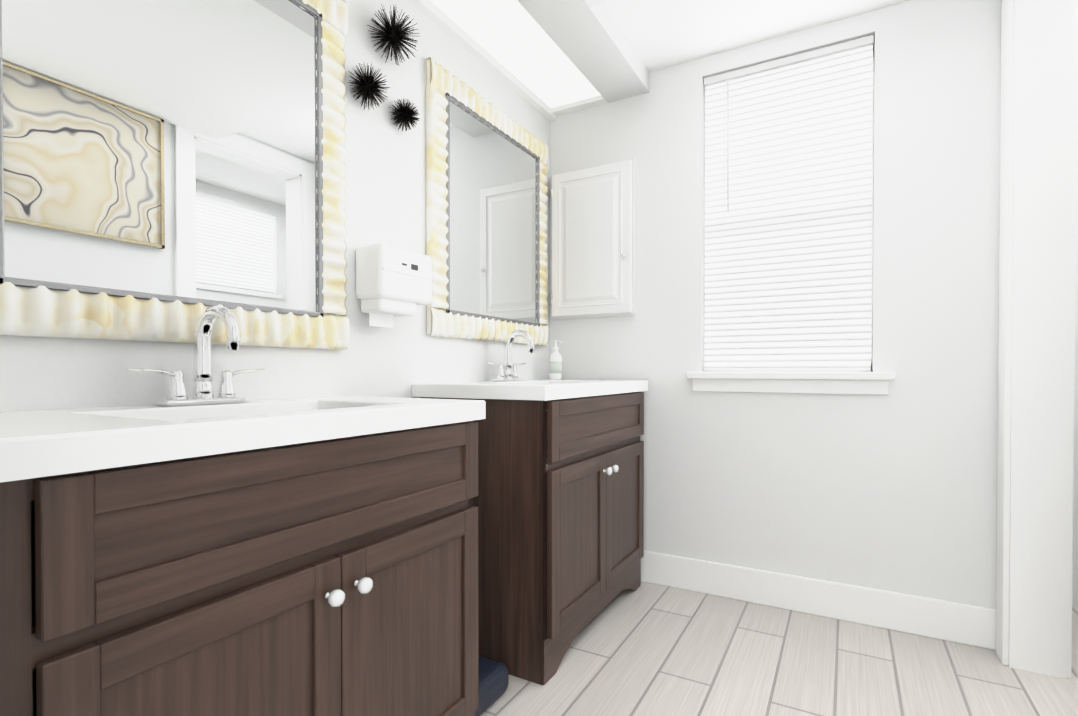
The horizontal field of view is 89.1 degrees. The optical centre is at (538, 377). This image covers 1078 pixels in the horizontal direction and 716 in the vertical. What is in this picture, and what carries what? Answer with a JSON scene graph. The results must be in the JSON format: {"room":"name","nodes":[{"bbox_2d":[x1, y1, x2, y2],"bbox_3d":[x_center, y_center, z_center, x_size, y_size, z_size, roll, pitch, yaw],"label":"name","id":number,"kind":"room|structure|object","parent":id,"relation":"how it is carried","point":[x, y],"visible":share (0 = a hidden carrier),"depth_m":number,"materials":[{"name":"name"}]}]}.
{"room":"bathroom","nodes":[
{"label":"bathroom","id":0,"kind":"room"},
{"bbox_2d":[0,0,549,411],"bbox_3d":[-0.567,-0.276,1.765,0.133,2.430,2.700,0,1,29],"label":"wall","id":1,"kind":"structure","parent":0,"point":[385,176],"depth_m":1.69,"materials":[{"name":"white paint"}]},
{"bbox_2d":[0,0,349,349],"bbox_3d":[-0.770,-0.581,1.225,0.035,1.008,0.845,0,1,29],"label":"mirror","id":2,"kind":"object","parent":1,"relation":"attached to","point":[172,170],"visible":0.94,"depth_m":1.18,"materials":[{"name":"clear glass"}]},
{"bbox_2d":[348,63,389,108],"bbox_3d":[-0.501,-0.871,1.634,0.098,0.126,0.127,0,1,29],"label":"art","id":3,"kind":"object","parent":1,"relation":"attached to","point":[368,85],"visible":0.98,"depth_m":1.63,"materials":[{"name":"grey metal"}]},
{"bbox_2d":[368,4,418,64],"bbox_3d":[-0.444,-1.067,1.705,0.126,0.165,0.164,0,1,29],"label":"art","id":4,"kind":"object","parent":1,"relation":"attached to","point":[393,34],"visible":1,"depth_m":1.70,"materials":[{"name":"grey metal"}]},
{"bbox_2d":[356,243,432,327],"bbox_3d":[-0.449,-0.275,1.716,0.116,0.240,0.230,0,1,29],"label":"dispenser","id":5,"kind":"object","parent":1,"relation":"attached to","point":[392,282],"visible":1,"depth_m":1.64,"materials":[{"name":"white plastic"}]},
{"bbox_2d":[390,98,419,131],"bbox_3d":[-0.428,-0.856,1.779,0.083,0.106,0.105,0,1,29],"label":"art","id":6,"kind":"object","parent":1,"relation":"attached to","point":[406,113],"visible":0.98,"depth_m":1.77,"materials":[{"name":"black metal"}]},
{"bbox_2d":[426,57,548,345],"bbox_3d":[-0.172,-0.636,2.289,0.035,0.970,0.857,0,1,29],"label":"mirror","id":7,"kind":"object","parent":1,"relation":"attached to","point":[486,206],"visible":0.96,"depth_m":2.19,"materials":[{"name":"clear glass"}]},
{"bbox_2d":[408,0,648,120],"bbox_3d":[0.241,-1.313,1.260,1.760,0.104,2.370,0,1,29],"label":"ceiling","id":8,"kind":"structure","parent":0,"point":[590,40],"depth_m":2.15,"materials":[{"name":"white paint"}]},
{"bbox_2d":[430,0,600,107],"bbox_3d":[-0.377,-1.304,1.610,0.280,0.005,2.275,0,1,29],"label":"ceiling light panel","id":9,"kind":"object","parent":8,"relation":"attached to","point":[514,39],"visible":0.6,"depth_m":2.16,"materials":[{"name":"white plastic"}]},
{"bbox_2d":[604,0,909,71],"bbox_3d":[0.912,-1.426,1.323,3.133,0.120,3.600,0,1,29],"label":"ceiling","id":10,"kind":"structure","parent":0,"point":[660,34],"depth_m":2.11,"materials":[{"name":"white paint"}]},
{"bbox_2d":[550,0,1001,608],"bbox_3d":[0.871,-0.282,2.391,2.026,2.430,0.200,0,1,29],"label":"wall","id":11,"kind":"structure","parent":0,"point":[894,488],"depth_m":2.07,"materials":[{"name":"white paint"}]},
{"bbox_2d":[550,158,635,319],"bbox_3d":[0.243,-0.642,2.587,0.430,0.715,0.064,0,1,29],"label":"medicine cabinet","id":12,"kind":"object","parent":11,"relation":"attached to","point":[593,241],"visible":1,"depth_m":2.56,"materials":[{"name":"white wood"}]},
{"bbox_2d":[707,45,873,371],"bbox_3d":[1.037,-0.661,2.311,0.635,1.275,0.050,0,1,29],"label":"window","id":13,"kind":"structure","parent":11,"relation":"in","point":[871,255],"depth_m":2.15,"materials":[{"name":"white"}]},
{"bbox_2d":[704,35,873,370],"bbox_3d":[0.993,-0.660,2.233,0.627,1.269,0.048,0,1,29],"label":"window blinds","id":14,"kind":"object","parent":13,"relation":"attached to","point":[788,189],"visible":1,"depth_m":2.22,"materials":[{"name":"white plastic"}]},
{"bbox_2d":[686,372,895,394],"bbox_3d":[1.001,0.020,2.238,0.760,0.085,0.145,0,1,29],"label":"window sill","id":15,"kind":"structure","parent":11,"relation":"attached to","point":[874,383],"depth_m":2.17,"materials":[{"name":"white wood"}]},
{"bbox_2d":[641,551,995,649],"bbox_3d":[0.831,0.864,2.302,1.730,0.140,0.015,0,1,29],"label":"baseboard","id":16,"kind":"structure","parent":11,"relation":"attached to","point":[968,624],"depth_m":2.11,"materials":[{"name":"white wood"}]},
{"bbox_2d":[480,581,1077,715],"bbox_3d":[0.570,0.979,0.910,3.300,0.060,4.700,0,1,29],"label":"floor","id":17,"kind":"structure","parent":0,"point":[647,649],"depth_m":1.75,"materials":[{"name":"tile"}]},
{"bbox_2d":[0,305,485,715],"bbox_3d":[-0.602,0.398,1.015,0.543,1.098,1.045,0,1,29],"label":"bathroom vanity","id":18,"kind":"object","parent":17,"relation":"on","point":[203,551],"visible":1,"depth_m":0.85,"materials":[{"name":"brown wood"}]},
{"bbox_2d":[475,655,507,715],"bbox_3d":[-0.234,0.893,1.591,0.230,0.094,0.230,0,1,29],"label":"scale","id":19,"kind":"object","parent":17,"relation":"on","point":[492,681],"visible":0.23,"depth_m":1.56,"materials":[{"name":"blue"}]},
{"bbox_2d":[412,329,647,684],"bbox_3d":[0.038,0.371,2.155,0.543,1.129,0.960,0,1,29],"label":"bathroom vanity","id":20,"kind":"object","parent":17,"relation":"on","point":[558,501],"visible":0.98,"depth_m":1.77,"materials":[{"name":"brown wood"}]},
{"bbox_2d":[549,340,561,379],"bbox_3d":[0.080,-0.081,2.574,0.066,0.185,0.061,0,1,29],"label":"soap bottle","id":21,"kind":"object","parent":20,"relation":"on","point":[555,365],"visible":1,"depth_m":2.55,"materials":[{"name":"white plastic"}]},
{"bbox_2d":[1072,94,1077,605],"bbox_3d":[2.259,-0.221,2.243,1.140,2.310,0.100,0,1,29],"label":"wall","id":22,"kind":"structure","parent":0,"point":[1075,549],"depth_m":2.22,"materials":[{"name":"white paint"}]},
{"bbox_3d":[1.034,-0.265,0.751,0.133,2.430,2.500,0,1,29],"label":"wall","id":23,"kind":"structure","parent":0,"visible":0},
{"bbox_2d":[996,0,1077,715],"bbox_3d":[1.426,-0.202,1.449,0.169,2.290,0.840,0,1,29],"label":"door frame","id":24,"kind":"structure","parent":23,"relation":"attached to","point":[1037,232],"depth_m":1.73,"materials":[{"name":"white wood"}]}
]}

